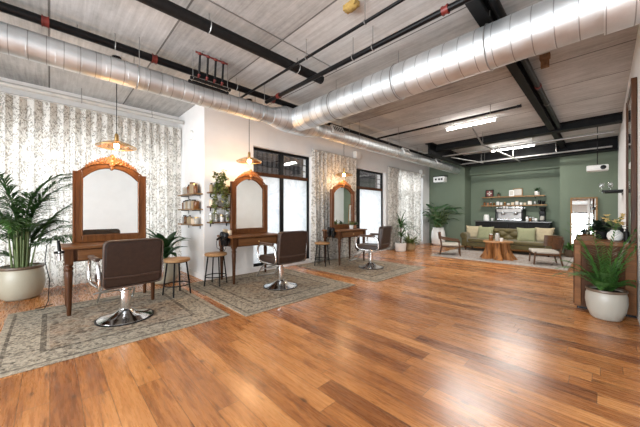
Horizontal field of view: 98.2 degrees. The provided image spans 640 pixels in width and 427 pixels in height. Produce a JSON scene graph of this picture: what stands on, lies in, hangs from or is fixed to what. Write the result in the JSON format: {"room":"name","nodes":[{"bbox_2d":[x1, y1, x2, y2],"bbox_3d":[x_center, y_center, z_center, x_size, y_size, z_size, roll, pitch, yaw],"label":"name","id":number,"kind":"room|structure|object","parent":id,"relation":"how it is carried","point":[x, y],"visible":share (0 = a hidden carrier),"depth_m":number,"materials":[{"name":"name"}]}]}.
{"room":"salon","nodes":[
{"label":"salon","id":0,"kind":"room"},
{"bbox_2d":[0,77,178,126],"bbox_3d":[-4.690,-0.405,3.842,5.050,3.050,0.150,0,0,-44],"label":"wall","id":1,"kind":"structure","parent":0,"point":[2,88],"depth_m":4.51,"materials":[{"name":"white paint"}]},
{"bbox_2d":[179,105,428,274],"bbox_3d":[0.911,-0.405,8.411,9.350,3.050,1.430,0,0,-44],"label":"wall","id":2,"kind":"structure","parent":0,"point":[220,139],"depth_m":5.13,"materials":[{"name":"white paint"}]},
{"bbox_2d":[178,193,202,199],"bbox_3d":[-2.301,-0.299,4.894,0.160,0.082,0.780,0,0,-44],"label":"wall shelf","id":3,"kind":"object","parent":2,"relation":"attached to","point":[189,194],"visible":1,"depth_m":4.75,"materials":[{"name":"brown wood"}]},
{"bbox_2d":[178,209,202,213],"bbox_3d":[-2.301,-0.039,4.894,0.160,0.082,0.780,0,0,-44],"label":"wall shelf","id":4,"kind":"object","parent":2,"relation":"attached to","point":[178,209],"visible":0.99,"depth_m":4.75,"materials":[{"name":"brown wood"}]},
{"bbox_2d":[193,201,199,208],"bbox_3d":[-2.086,-0.145,4.684,0.098,0.130,0.100,0,0,-44],"label":"jar","id":5,"kind":"object","parent":4,"relation":"on","point":[196,204],"visible":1,"depth_m":4.65,"materials":[{"name":"brown wood"}]},
{"bbox_2d":[253,147,308,266],"bbox_3d":[-0.814,-0.130,5.904,1.520,2.340,0.090,0,0,-44],"label":"window","id":6,"kind":"structure","parent":2,"relation":"in","point":[288,196],"depth_m":5.95,"materials":[{"name":"black glass"}]},
{"bbox_2d":[253,151,305,176],"bbox_3d":[-0.828,-1.030,5.919,1.400,0.420,0.010,0,0,-44],"label":"grille","id":7,"kind":"object","parent":6,"relation":"attached to","point":[272,152],"depth_m":5.89,"materials":[{"name":"black metal"}]},
{"bbox_2d":[181,240,429,280],"bbox_3d":[0.677,1.075,8.067,8.565,0.090,1.295,0,0,-44],"label":"baseboard","id":8,"kind":"structure","parent":2,"relation":"attached to","point":[248,270],"depth_m":5.02,"materials":[{"name":"white paint"}]},
{"bbox_2d":[310,149,356,261],"bbox_3d":[0.404,-0.185,6.799,1.607,2.570,0.132,0,0,-44],"label":"curtain","id":9,"kind":"object","parent":2,"relation":"hanging from","point":[325,165],"visible":0.69,"depth_m":6.52,"materials":[{"name":"grey fabric"}]},
{"bbox_2d":[353,151,360,158],"bbox_3d":[0.999,-1.560,7.426,0.220,0.180,0.112,0,0,-44],"label":"emergency light","id":10,"kind":"object","parent":2,"relation":"attached to","point":[356,154],"visible":0.95,"depth_m":7.37,"materials":[{"name":"white plastic"}]},
{"bbox_2d":[356,169,382,250],"bbox_3d":[1.384,-0.100,8.048,1.500,2.280,0.090,0,0,-44],"label":"window","id":11,"kind":"structure","parent":2,"relation":"in","point":[369,201],"depth_m":8.11,"materials":[{"name":"black metal"}]},
{"bbox_2d":[360,176,380,184],"bbox_3d":[1.474,-0.970,8.164,1.090,0.420,0.010,0,0,-44],"label":"grille","id":12,"kind":"object","parent":11,"relation":"attached to","point":[360,176],"depth_m":8.28,"materials":[{"name":"black metal"}]},
{"bbox_2d":[387,166,398,249],"bbox_3d":[2.291,-0.175,8.638,0.622,2.550,0.131,0,0,-44],"label":"curtain","id":13,"kind":"object","parent":2,"relation":"hanging from","point":[393,173],"visible":0.95,"depth_m":8.62,"materials":[{"name":"grey fabric"}]},
{"bbox_2d":[398,169,420,244],"bbox_3d":[3.059,-0.175,9.410,1.524,2.550,0.132,0,0,-44],"label":"curtain","id":14,"kind":"object","parent":2,"relation":"hanging from","point":[409,182],"visible":0.8,"depth_m":9.42,"materials":[{"name":"grey fabric"}]},
{"bbox_3d":[-1.709,-0.319,4.752,0.410,0.082,0.150,0,0,-44],"label":"wall shelf","id":15,"kind":"object","parent":2,"relation":"attached to","visible":0},
{"bbox_2d":[209,170,229,223],"bbox_3d":[-1.672,-0.275,4.617,0.352,0.886,0.343,0,0,-44],"label":"trailing plant","id":16,"kind":"object","parent":15,"relation":"on","point":[219,186],"visible":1,"depth_m":4.57,"materials":[{"name":"green plant"}]},
{"bbox_2d":[0,0,638,160],"bbox_3d":[1.677,-2.030,4.081,14.500,0.200,9.100,0,0,-44],"label":"ceiling","id":17,"kind":"structure","parent":0,"point":[589,77],"depth_m":3.49,"materials":[{"name":"wood"}]},
{"bbox_2d":[0,80,182,123],"bbox_3d":[-4.311,-1.813,3.646,4.720,0.234,0.088,0,0,-44],"label":"rail","id":18,"kind":"object","parent":17,"relation":"hanging from","point":[2,83],"visible":1,"depth_m":4.26,"materials":[{"name":"grey metal"}]},
{"bbox_2d":[0,91,180,287],"bbox_3d":[-4.397,-0.285,3.730,4.714,2.770,0.132,0,0,-44],"label":"curtain","id":19,"kind":"object","parent":18,"relation":"hanging from","point":[39,140],"visible":0.56,"depth_m":4.28,"materials":[{"name":"white fabric"}]},
{"bbox_2d":[95,55,136,150],"bbox_3d":[-2.510,-1.361,3.419,0.423,1.137,0.423,0,0,-44],"label":"pendant lamp","id":20,"kind":"object","parent":17,"relation":"hanging from","point":[116,136],"visible":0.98,"depth_m":3.40,"materials":[{"name":"gold metal"}]},
{"bbox_2d":[0,1,297,107],"bbox_3d":[-2.430,-1.838,2.742,6.350,0.183,0.104,0,0,-44],"label":"pipe","id":21,"kind":"object","parent":17,"relation":"hanging from","point":[42,20],"visible":0.84,"depth_m":2.96,"materials":[{"name":"black metal"}]},
{"bbox_2d":[188,51,230,94],"bbox_3d":[-1.342,-1.748,3.424,0.500,0.364,0.164,0,0,-44],"label":"valve manifold","id":22,"kind":"object","parent":17,"relation":"attached to","point":[198,80],"visible":1,"depth_m":3.40,"materials":[{"name":"black metal"}]},
{"bbox_2d":[0,21,459,173],"bbox_3d":[0.073,-1.645,5.212,13.382,0.570,0.400,0,0,-44],"label":"air duct","id":23,"kind":"object","parent":17,"relation":"hanging from","point":[15,41],"visible":0.98,"depth_m":3.23,"materials":[{"name":"metal"}]},
{"bbox_2d":[330,124,344,135],"bbox_3d":[0.337,-1.600,5.312,0.320,0.171,0.120,0,0,-44],"label":"vent grille","id":24,"kind":"object","parent":23,"relation":"attached to","point":[335,130],"depth_m":5.26,"materials":[{"name":"silver metal"}]},
{"bbox_2d":[401,147,410,155],"bbox_3d":[2.234,-1.600,7.162,0.320,0.171,0.120,0,0,-44],"label":"vent grille","id":25,"kind":"object","parent":23,"relation":"attached to","point":[406,152],"depth_m":7.10,"materials":[{"name":"silver metal"}]},
{"bbox_2d":[136,0,323,83],"bbox_3d":[-1.993,-1.833,1.772,5.620,0.194,0.128,0,0,-44],"label":"insulated pipe","id":26,"kind":"object","parent":17,"relation":"hanging from","point":[167,7],"visible":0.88,"depth_m":2.74,"materials":[{"name":"black metal"}]},
{"bbox_2d":[236,99,261,163],"bbox_3d":[-1.200,-1.391,4.696,0.423,1.077,0.423,0,0,-44],"label":"pendant lamp","id":27,"kind":"object","parent":17,"relation":"hanging from","point":[249,153],"visible":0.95,"depth_m":4.67,"materials":[{"name":"gold metal"}]},
{"bbox_2d":[208,0,336,69],"bbox_3d":[-0.969,-1.923,2.533,3.350,0.012,0.012,0,0,-45],"label":"cable","id":28,"kind":"object","parent":17,"relation":"attached to","point":[208,0],"visible":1,"depth_m":2.89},
{"bbox_2d":[239,0,404,97],"bbox_3d":[-0.327,-1.813,3.243,0.048,0.234,3.100,0,0,-44],"label":"conduit","id":29,"kind":"object","parent":17,"relation":"hanging from","point":[397,2],"visible":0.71,"depth_m":2.77,"materials":[{"name":"black metal"}]},
{"bbox_2d":[343,0,359,13],"bbox_3d":[0.286,-1.894,2.542,0.083,0.068,0.156,0,0,-44],"label":"insulation patch","id":30,"kind":"object","parent":17,"relation":"attached to","point":[352,5],"visible":1,"depth_m":2.52,"materials":[{"name":"yellow plastic"}]},
{"bbox_2d":[265,0,471,103],"bbox_3d":[0.283,-1.801,3.119,0.075,0.259,3.170,0,0,-44],"label":"pipe","id":31,"kind":"object","parent":17,"relation":"hanging from","point":[447,8],"visible":0.98,"depth_m":2.78,"materials":[{"name":"black metal"}]},
{"bbox_2d":[325,122,435,158],"bbox_3d":[1.879,-1.843,7.239,5.600,0.174,0.088,0,0,-44],"label":"pipe","id":32,"kind":"object","parent":17,"relation":"hanging from","point":[329,123],"visible":0.62,"depth_m":6.69,"materials":[{"name":"metal"}]},
{"bbox_2d":[425,142,465,165],"bbox_3d":[3.918,-1.774,8.501,2.640,0.308,0.200,0,0,-44],"label":"steel beam","id":33,"kind":"structure","parent":17,"relation":"attached to","point":[431,146],"depth_m":8.31,"materials":[{"name":"metal"}]},
{"bbox_2d":[377,104,521,138],"bbox_3d":[2.347,-1.841,5.571,0.058,0.179,2.800,0,0,-44],"label":"conduit","id":34,"kind":"object","parent":17,"relation":"hanging from","point":[520,105],"visible":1,"depth_m":5.28,"materials":[{"name":"black metal"}]},
{"bbox_2d":[292,0,639,130],"bbox_3d":[0.977,-1.639,3.238,0.424,0.582,3.768,0,0,-44],"label":"air duct","id":35,"kind":"object","parent":17,"relation":"hanging from","point":[543,26],"visible":1,"depth_m":2.53,"materials":[{"name":"metal"}]},
{"bbox_2d":[445,116,496,130],"bbox_3d":[3.062,-1.860,5.669,0.044,0.140,0.960,0,0,-44],"label":"lamp","id":36,"kind":"object","parent":17,"relation":"hanging from","point":[485,120],"visible":1,"depth_m":5.62,"materials":[{"name":"white plastic"}]},
{"bbox_2d":[472,128,520,161],"bbox_3d":[4.641,-1.727,7.163,3.466,0.407,0.106,0,0,-39],"label":"conduit","id":37,"kind":"object","parent":17,"relation":"hanging from","point":[473,129],"visible":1,"depth_m":6.77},
{"bbox_2d":[465,0,554,130],"bbox_3d":[3.096,-1.857,4.109,5.330,0.143,0.100,0,0,-44],"label":"steel beam","id":38,"kind":"structure","parent":17,"relation":"attached to","point":[479,9],"depth_m":3.61,"materials":[{"name":"metal"}]},
{"bbox_2d":[464,143,556,162],"bbox_3d":[5.678,-1.804,8.429,0.180,0.248,2.340,0,0,-44],"label":"steel beam","id":39,"kind":"structure","parent":17,"relation":"attached to","point":[552,147],"depth_m":8.23,"materials":[{"name":"metal"}]},
{"bbox_2d":[492,145,533,151],"bbox_3d":[5.336,-1.860,7.705,0.044,0.140,1.040,0,0,-44],"label":"lamp","id":40,"kind":"object","parent":17,"relation":"hanging from","point":[525,145],"visible":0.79,"depth_m":7.66,"materials":[{"name":"white plastic"}]},
{"bbox_2d":[433,131,613,158],"bbox_3d":[4.734,-1.790,7.034,0.062,0.281,3.740,0,0,-44],"label":"conduit","id":41,"kind":"object","parent":17,"relation":"hanging from","point":[608,132],"visible":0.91,"depth_m":6.60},
{"bbox_2d":[487,0,560,128],"bbox_3d":[3.162,-1.855,4.005,5.280,0.149,0.088,0,0,-44],"label":"pipe","id":42,"kind":"object","parent":17,"relation":"hanging from","point":[496,5],"visible":0.69,"depth_m":3.60,"materials":[{"name":"metal"}]},
{"bbox_2d":[435,112,622,151],"bbox_3d":[4.498,-1.844,6.660,0.220,0.168,3.745,0,0,-44],"label":"steel beam","id":43,"kind":"structure","parent":17,"relation":"attached to","point":[614,118],"depth_m":6.25,"materials":[{"name":"metal"}]},
{"bbox_2d":[460,145,611,164],"bbox_3d":[5.841,-1.760,7.904,0.062,0.341,3.440,0,0,-44],"label":"conduit","id":44,"kind":"object","parent":17,"relation":"hanging from","point":[611,145],"visible":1,"depth_m":7.63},
{"bbox_2d":[462,136,617,167],"bbox_3d":[6.215,-1.764,8.265,0.280,0.328,3.645,0,0,-44],"label":"steel beam","id":45,"kind":"structure","parent":17,"relation":"attached to","point":[607,141],"depth_m":7.48,"materials":[{"name":"metal"}]},
{"bbox_2d":[539,52,550,68],"bbox_3d":[2.729,-1.849,3.360,0.060,0.158,0.100,0,0,-44],"label":"bracket","id":46,"kind":"object","parent":17,"relation":"attached to","point":[544,58],"visible":1,"depth_m":3.34,"materials":[{"name":"metal"}]},
{"bbox_2d":[551,133,565,148],"bbox_3d":[5.920,-1.857,6.863,2.080,0.143,0.100,0,0,-44],"label":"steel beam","id":47,"kind":"structure","parent":17,"relation":"attached to","point":[560,143],"depth_m":6.87,"materials":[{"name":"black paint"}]},
{"bbox_2d":[586,127,608,171],"bbox_3d":[6.006,-1.425,5.998,0.285,1.010,0.340,0,0,-44],"label":"projector","id":48,"kind":"object","parent":17,"relation":"hanging from","point":[604,167],"visible":0.98,"depth_m":5.95,"materials":[{"name":"white plastic"}]},
{"bbox_2d":[0,243,639,426],"bbox_3d":[1.677,1.195,4.081,14.500,0.150,9.100,0,0,-44],"label":"floor","id":49,"kind":"structure","parent":0,"point":[449,342],"depth_m":2.07,"materials":[{"name":"brown wood"}]},
{"bbox_2d":[0,172,71,301],"bbox_3d":[-3.708,0.205,3.400,1.949,1.829,1.274,0,0,-44],"label":"potted palm","id":50,"kind":"object","parent":49,"relation":"on","point":[21,280],"visible":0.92,"depth_m":3.60,"materials":[{"name":"plant"}]},
{"bbox_2d":[0,263,45,301],"bbox_3d":[-3.957,0.903,3.670,0.460,0.433,0.460,0,0,-44],"label":"pot","id":51,"kind":"object","parent":50,"relation":"attached to","point":[18,282],"depth_m":3.54,"materials":[{"name":"beige ceramic"}]},
{"bbox_2d":[0,285,229,377],"bbox_3d":[-2.214,1.115,3.051,1.750,0.009,1.740,0,0,-44],"label":"rug","id":52,"kind":"object","parent":49,"relation":"on","point":[31,339],"visible":0.98,"depth_m":2.70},
{"bbox_2d":[61,241,154,315],"bbox_3d":[-2.591,0.736,3.444,0.920,0.750,0.550,0,0,-44],"label":"table","id":53,"kind":"object","parent":52,"relation":"on","point":[74,252],"visible":0.45,"depth_m":3.05,"materials":[{"name":"brown wood"}]},
{"bbox_2d":[72,155,145,242],"bbox_3d":[-2.706,-0.202,3.605,0.770,1.123,0.080,0,0,-44],"label":"arched mirror","id":54,"kind":"object","parent":53,"relation":"on","point":[109,194],"visible":0.99,"depth_m":3.58,"materials":[{"name":"brown wood"}]},
{"bbox_2d":[83,168,137,234],"bbox_3d":[-2.720,-0.161,3.619,0.613,0.883,0.008,0,0,-44],"label":"mirror glass","id":55,"kind":"object","parent":54,"relation":"attached to","point":[110,197],"depth_m":3.61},
{"bbox_3d":[-2.909,0.435,3.101,0.105,0.060,0.207,0,0,-44],"label":"holder","id":56,"kind":"object","parent":53,"relation":"attached to","visible":0},
{"bbox_2d":[35,238,60,310],"bbox_3d":[-3.129,0.693,3.170,0.573,0.854,0.178,0,0,39],"label":"iron","id":57,"kind":"object","parent":56,"relation":"in","point":[58,241],"visible":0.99,"depth_m":3.04,"materials":[{"name":"metal"}]},
{"bbox_2d":[87,238,163,326],"bbox_3d":[-2.101,0.682,2.982,0.799,0.856,0.596,0,0,42],"label":"salon chair","id":58,"kind":"object","parent":52,"relation":"on","point":[127,264],"visible":1,"depth_m":2.77,"materials":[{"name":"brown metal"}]},
{"bbox_2d":[162,257,190,297],"bbox_3d":[-1.968,0.863,3.808,0.336,0.495,0.336,0,0,31],"label":"stool","id":59,"kind":"object","parent":52,"relation":"on","point":[171,260],"visible":0.98,"depth_m":3.76,"materials":[{"name":"brown wood"}]},
{"bbox_2d":[146,228,190,283],"bbox_3d":[-2.579,0.659,4.584,0.832,0.922,0.893,0,0,-14],"label":"potted plant","id":60,"kind":"object","parent":49,"relation":"on","point":[168,249],"visible":0.4,"depth_m":4.43,"materials":[{"name":"green plant"}]},
{"bbox_2d":[185,268,354,316],"bbox_3d":[-0.791,1.115,4.348,1.900,0.009,1.910,0,0,-44],"label":"rug","id":61,"kind":"object","parent":49,"relation":"on","point":[247,296],"visible":0.78,"depth_m":4.00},
{"bbox_2d":[204,251,227,286],"bbox_3d":[-1.629,0.863,4.334,0.336,0.495,0.336,0,0,6],"label":"stool","id":62,"kind":"object","parent":61,"relation":"on","point":[218,254],"visible":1,"depth_m":4.25,"materials":[{"name":"black metal"}]},
{"bbox_2d":[217,232,277,283],"bbox_3d":[-1.195,0.736,4.806,0.980,0.750,0.550,0,0,-44],"label":"table","id":63,"kind":"object","parent":61,"relation":"on","point":[250,239],"visible":0.68,"depth_m":4.55,"materials":[{"name":"brown wood"}]},
{"bbox_2d":[230,169,267,233],"bbox_3d":[-1.259,-0.221,5.017,0.080,1.160,0.780,0,0,41],"label":"arched mirror","id":64,"kind":"object","parent":63,"relation":"on","point":[248,192],"visible":0.99,"depth_m":5.00,"materials":[{"name":"brown wood"}]},
{"bbox_2d":[236,179,262,228],"bbox_3d":[-1.274,-0.178,5.030,0.008,0.916,0.621,0,0,41],"label":"mirror glass","id":65,"kind":"object","parent":64,"relation":"attached to","point":[249,193],"depth_m":5.02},
{"bbox_3d":[-1.528,0.435,4.434,0.105,0.060,0.207,0,0,-44],"label":"holder","id":66,"kind":"object","parent":63,"relation":"attached to","visible":0},
{"bbox_2d":[222,233,228,250],"bbox_3d":[-1.488,0.450,4.336,0.092,0.289,0.200,0,0,-4],"label":"hair dryer","id":67,"kind":"object","parent":66,"relation":"hanging from","point":[225,235],"visible":0.98,"depth_m":4.35,"materials":[{"name":"black plastic"}]},
{"bbox_2d":[256,230,307,290],"bbox_3d":[-0.626,0.682,4.266,0.596,0.856,0.799,0,0,-43],"label":"salon chair","id":68,"kind":"object","parent":61,"relation":"on","point":[291,245],"visible":1,"depth_m":4.05,"materials":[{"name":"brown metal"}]},
{"bbox_2d":[296,257,425,282],"bbox_3d":[0.837,1.115,5.838,1.770,0.009,2.050,0,0,-44],"label":"rug","id":69,"kind":"object","parent":49,"relation":"on","point":[348,268],"visible":0.74,"depth_m":5.59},
{"bbox_2d":[314,241,329,266],"bbox_3d":[0.046,0.863,5.940,0.336,0.495,0.336,0,0,21],"label":"stool","id":70,"kind":"object","parent":69,"relation":"on","point":[320,242],"visible":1,"depth_m":5.88,"materials":[{"name":"black metal"}]},
{"bbox_2d":[322,228,366,265],"bbox_3d":[0.575,0.736,6.386,0.980,0.750,0.550,0,0,-44],"label":"table","id":71,"kind":"object","parent":69,"relation":"on","point":[348,233],"visible":0.94,"depth_m":6.21,"materials":[{"name":"brown wood"}]},
{"bbox_2d":[330,180,354,228],"bbox_3d":[0.556,-0.225,6.619,0.860,1.169,0.080,0,0,-44],"label":"arched mirror","id":72,"kind":"object","parent":71,"relation":"on","point":[342,196],"visible":0.98,"depth_m":6.60,"materials":[{"name":"brown wood"}]},
{"bbox_2d":[334,187,351,223],"bbox_3d":[0.542,-0.187,6.633,0.682,0.916,0.008,0,0,-44],"label":"mirror glass","id":73,"kind":"object","parent":72,"relation":"attached to","point":[342,195],"depth_m":6.62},
{"bbox_2d":[349,226,391,269],"bbox_3d":[1.028,0.682,5.754,0.799,0.856,0.596,0,0,34],"label":"salon chair","id":74,"kind":"object","parent":69,"relation":"on","point":[383,241],"visible":1,"depth_m":5.58,"materials":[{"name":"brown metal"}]},
{"bbox_2d":[393,212,421,251],"bbox_3d":[2.610,0.511,8.123,1.227,1.217,0.996,0,0,-44],"label":"potted plant","id":75,"kind":"object","parent":49,"relation":"on","point":[400,246],"visible":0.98,"depth_m":8.12,"materials":[{"name":"green plant"}]},
{"bbox_2d":[402,233,417,250],"bbox_3d":[2.741,0.843,8.471,0.841,0.555,0.620,0,0,-44],"label":"potted plant","id":76,"kind":"object","parent":49,"relation":"on","point":[410,243],"visible":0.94,"depth_m":8.37,"materials":[{"name":"green plant"}]},
{"bbox_2d":[405,242,415,250],"bbox_3d":[2.751,1.010,8.494,0.340,0.220,0.340,0,0,-44],"label":"basket","id":77,"kind":"object","parent":76,"relation":"attached to","point":[410,246],"depth_m":8.35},
{"bbox_2d":[422,202,465,244],"bbox_3d":[4.402,0.354,9.708,0.896,1.531,1.498,0,0,-44],"label":"potted palm","id":78,"kind":"object","parent":49,"relation":"on","point":[438,223],"visible":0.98,"depth_m":9.71,"materials":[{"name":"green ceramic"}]},
{"bbox_2d":[431,227,444,244],"bbox_3d":[4.218,0.810,9.883,0.480,0.620,0.480,0,0,-44],"label":"pot","id":79,"kind":"object","parent":78,"relation":"attached to","point":[435,240],"depth_m":9.72,"materials":[{"name":"white ceramic"}]},
{"bbox_2d":[430,247,572,270],"bbox_3d":[4.776,1.115,7.277,2.500,0.009,2.750,0,0,-44],"label":"rug","id":80,"kind":"object","parent":49,"relation":"on","point":[541,261],"visible":0.78,"depth_m":6.83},
{"bbox_2d":[438,232,460,255],"bbox_3d":[3.515,0.817,7.550,0.565,0.592,0.582,0,0,24],"label":"armchair","id":81,"kind":"object","parent":80,"relation":"on","point":[456,244],"visible":0.98,"depth_m":7.37,"materials":[{"name":"fabric"}]},
{"bbox_2d":[480,239,517,260],"bbox_3d":[4.414,0.892,6.868,0.735,0.436,0.801,0,0,-44],"label":"table","id":82,"kind":"object","parent":80,"relation":"on","point":[496,250],"visible":0.94,"depth_m":6.67,"materials":[{"name":"brown wood"}]},
{"bbox_2d":[460,228,556,256],"bbox_3d":[5.381,0.780,8.014,0.805,0.660,2.250,0,0,-44],"label":"sofa","id":83,"kind":"object","parent":80,"relation":"on","point":[506,234],"visible":0.31,"depth_m":8.14,"materials":[{"name":"green fabric"}]},
{"bbox_2d":[466,225,481,237],"bbox_3d":[4.825,0.585,8.701,0.440,0.411,0.225,0,0,32],"label":"cushion","id":84,"kind":"object","parent":83,"relation":"on","point":[473,230],"visible":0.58,"depth_m":8.66,"materials":[{"name":"beige fabric"}]},
{"bbox_2d":[477,226,493,238],"bbox_3d":[4.962,0.595,8.332,0.225,0.411,0.440,0,0,-38],"label":"cushion","id":85,"kind":"object","parent":83,"relation":"on","point":[483,232],"visible":0.82,"depth_m":8.28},
{"bbox_2d":[468,238,506,242],"bbox_3d":[5.011,0.809,8.296,0.620,0.108,0.910,0,0,-44],"label":"seat cushion","id":86,"kind":"object","parent":83,"relation":"on","point":[470,240],"depth_m":8.25,"materials":[{"name":"green fabric"}]},
{"bbox_2d":[506,239,543,246],"bbox_3d":[5.654,0.809,7.638,0.620,0.108,0.910,0,0,-44],"label":"seat cushion","id":87,"kind":"object","parent":83,"relation":"on","point":[516,243],"depth_m":7.43,"materials":[{"name":"green fabric"}]},
{"bbox_2d":[517,227,535,241],"bbox_3d":[5.667,0.595,7.609,0.440,0.411,0.225,0,0,38],"label":"cushion","id":88,"kind":"object","parent":83,"relation":"on","point":[523,234],"visible":0.88,"depth_m":7.56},
{"bbox_2d":[535,227,554,241],"bbox_3d":[6.026,0.585,7.470,0.225,0.411,0.440,0,0,-32],"label":"cushion","id":89,"kind":"object","parent":83,"relation":"on","point":[540,232],"visible":0.68,"depth_m":7.44,"materials":[{"name":"beige fabric"}]},
{"bbox_2d":[529,235,563,266],"bbox_3d":[4.997,0.807,6.119,0.560,0.612,0.720,0,0,28],"label":"armchair","id":90,"kind":"object","parent":80,"relation":"on","point":[556,242],"visible":0.99,"depth_m":5.97,"materials":[{"name":"fabric"}]},
{"bbox_2d":[563,242,573,256],"bbox_3d":[6.423,0.901,7.092,0.588,0.418,0.566,0,0,-44],"label":"potted plant","id":91,"kind":"object","parent":80,"relation":"on","point":[568,251],"visible":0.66,"depth_m":7.05,"materials":[{"name":"green plant"}]},
{"bbox_2d":[475,220,553,228],"bbox_3d":[6.190,0.680,8.943,0.690,0.880,2.040,0,0,-44],"label":"base cabinet","id":92,"kind":"object","parent":49,"relation":"on","point":[496,224],"depth_m":8.65,"materials":[{"name":"black metal"}]},
{"bbox_2d":[495,207,525,220],"bbox_3d":[6.125,0.021,8.922,0.571,0.438,0.740,0,0,-44],"label":"espresso machine","id":93,"kind":"object","parent":92,"relation":"on","point":[516,213],"visible":0.98,"depth_m":8.80,"materials":[{"name":"metal"}]},
{"bbox_2d":[475,220,553,222],"bbox_3d":[6.190,0.255,8.943,0.690,0.030,2.040,0,0,-44],"label":"countertop","id":94,"kind":"structure","parent":92,"relation":"on","point":[475,220],"depth_m":8.59,"materials":[{"name":"stone"}]},
{"bbox_2d":[538,207,546,221],"bbox_3d":[6.687,0.020,8.324,0.242,0.440,0.180,0,0,-44],"label":"coffee grinder","id":95,"kind":"object","parent":92,"relation":"on","point":[542,213],"visible":1,"depth_m":8.27,"materials":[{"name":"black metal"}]},
{"bbox_2d":[570,197,597,244],"bbox_3d":[7.114,0.340,7.473,0.540,1.560,0.121,0,0,43],"label":"floor mirror","id":96,"kind":"object","parent":49,"relation":"on","point":[581,208],"visible":0.48,"depth_m":7.50,"materials":[{"name":"brown wood"}]},
{"bbox_2d":[552,218,636,321],"bbox_3d":[2.927,0.582,2.919,0.620,1.076,0.623,0,0,14],"label":"potted fern","id":97,"kind":"object","parent":49,"relation":"on","point":[604,300],"visible":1,"depth_m":2.89,"materials":[{"name":"green plant"}]},
{"bbox_2d":[585,285,628,321],"bbox_3d":[3.064,0.962,2.967,0.328,0.317,0.328,0,0,-44],"label":"pot","id":98,"kind":"object","parent":97,"relation":"attached to","point":[608,304],"depth_m":2.87,"materials":[{"name":"white ceramic"}]},
{"bbox_2d":[573,236,636,317],"bbox_3d":[3.552,0.720,3.491,1.040,0.800,0.528,0,0,-44],"label":"reception desk","id":99,"kind":"object","parent":49,"relation":"on","point":[630,273],"visible":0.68,"depth_m":3.16,"materials":[{"name":"brown wood"}]},
{"bbox_2d":[573,236,636,247],"bbox_3d":[3.560,0.343,3.482,1.040,0.045,0.505,0,0,-44],"label":"countertop","id":100,"kind":"structure","parent":99,"relation":"on","point":[587,241],"depth_m":3.19,"materials":[{"name":"brown wood"}]},
{"bbox_2d":[583,216,617,238],"bbox_3d":[3.586,0.175,3.517,0.347,0.291,0.322,0,0,-18],"label":"potted plant","id":101,"kind":"object","parent":100,"relation":"on","point":[597,224],"visible":0.8,"depth_m":3.49,"materials":[{"name":"green plant"}]},
{"bbox_2d":[601,213,627,240],"bbox_3d":[3.428,0.157,3.229,0.276,0.326,0.244,0,0,-44],"label":"flower vase","id":102,"kind":"object","parent":100,"relation":"on","point":[619,235],"visible":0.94,"depth_m":3.20,"materials":[{"name":"white ceramic"}]},
{"bbox_2d":[623,229,629,242],"bbox_3d":[3.401,0.245,3.073,0.047,0.150,0.048,0,0,-44],"label":"bottle","id":103,"kind":"object","parent":100,"relation":"on","point":[626,233],"visible":0.91,"depth_m":3.06,"materials":[{"name":"black ceramic"}]},
{"bbox_2d":[626,77,636,242],"bbox_3d":[3.737,-0.570,3.330,1.040,1.780,0.045,0,0,-44],"label":"wall mirror","id":104,"kind":"object","parent":100,"relation":"on","point":[631,105],"visible":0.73,"depth_m":2.98,"materials":[{"name":"brown wood"}]},
{"bbox_2d":[627,95,630,233],"bbox_3d":[3.728,-0.570,3.321,0.895,1.610,0.022,0,0,-44],"label":"mirror glass","id":105,"kind":"object","parent":104,"relation":"attached to","point":[629,99],"depth_m":3.33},
{"bbox_2d":[429,151,617,249],"bbox_3d":[6.188,-0.405,9.123,0.800,3.050,4.920,0,0,-44],"label":"wall","id":106,"kind":"structure","parent":0,"point":[561,179],"depth_m":8.88,"materials":[{"name":"green paint"}]},
{"bbox_2d":[433,175,447,182],"bbox_3d":[4.407,-1.255,10.137,0.334,0.230,0.460,0,0,-44],"label":"emergency light","id":107,"kind":"object","parent":106,"relation":"attached to","point":[436,179],"visible":1,"depth_m":10.03,"materials":[{"name":"white plastic"}]},
{"bbox_2d":[482,195,545,198],"bbox_3d":[6.348,-0.522,9.160,0.220,0.095,1.730,0,0,-44],"label":"wall shelf","id":108,"kind":"object","parent":106,"relation":"attached to","point":[535,196],"visible":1,"depth_m":8.99,"materials":[{"name":"brown wood"}]},
{"bbox_2d":[485,190,493,196],"bbox_3d":[5.896,-0.695,9.634,0.059,0.251,0.240,0,0,-44],"label":"picture frame","id":109,"kind":"object","parent":108,"relation":"on","point":[489,193],"visible":0.98,"depth_m":9.62,"materials":[{"name":"wood"}]},
{"bbox_2d":[513,188,522,195],"bbox_3d":[6.469,-0.695,9.061,0.059,0.251,0.260,0,0,-44],"label":"picture frame","id":110,"kind":"object","parent":108,"relation":"on","point":[519,191],"visible":0.94,"depth_m":9.04,"materials":[{"name":"brown wood"}]},
{"bbox_2d":[481,204,547,207],"bbox_3d":[6.351,-0.233,9.156,0.220,0.095,1.800,0,0,-44],"label":"wall shelf","id":111,"kind":"object","parent":106,"relation":"attached to","point":[536,205],"visible":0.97,"depth_m":8.99,"materials":[{"name":"brown wood"}]},
{"bbox_2d":[618,24,639,324],"bbox_3d":[6.094,-0.405,3.849,8.300,3.050,2.500,0,0,-44],"label":"wall","id":112,"kind":"structure","parent":0,"point":[635,67],"depth_m":3.15,"materials":[{"name":"white paint"}]},
{"bbox_2d":[602,189,622,193],"bbox_3d":[5.678,-0.400,5.385,0.550,0.090,0.280,0,0,-44],"label":"wall shelf","id":113,"kind":"object","parent":112,"relation":"attached to","point":[619,190],"visible":0.86,"depth_m":5.23,"materials":[{"name":"black metal"}]},
{"label":"outside","id":114,"kind":"structure","parent":0,"visible":0},
{"bbox_2d":[253,150,376,187],"bbox_3d":[-2.067,-3.380,12.861,17.000,9.000,0.500,0,0,-44],"label":"facade","id":115,"kind":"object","parent":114,"point":[363,174],"visible":0.02,"depth_m":13.12,"materials":[{"name":"metal"}]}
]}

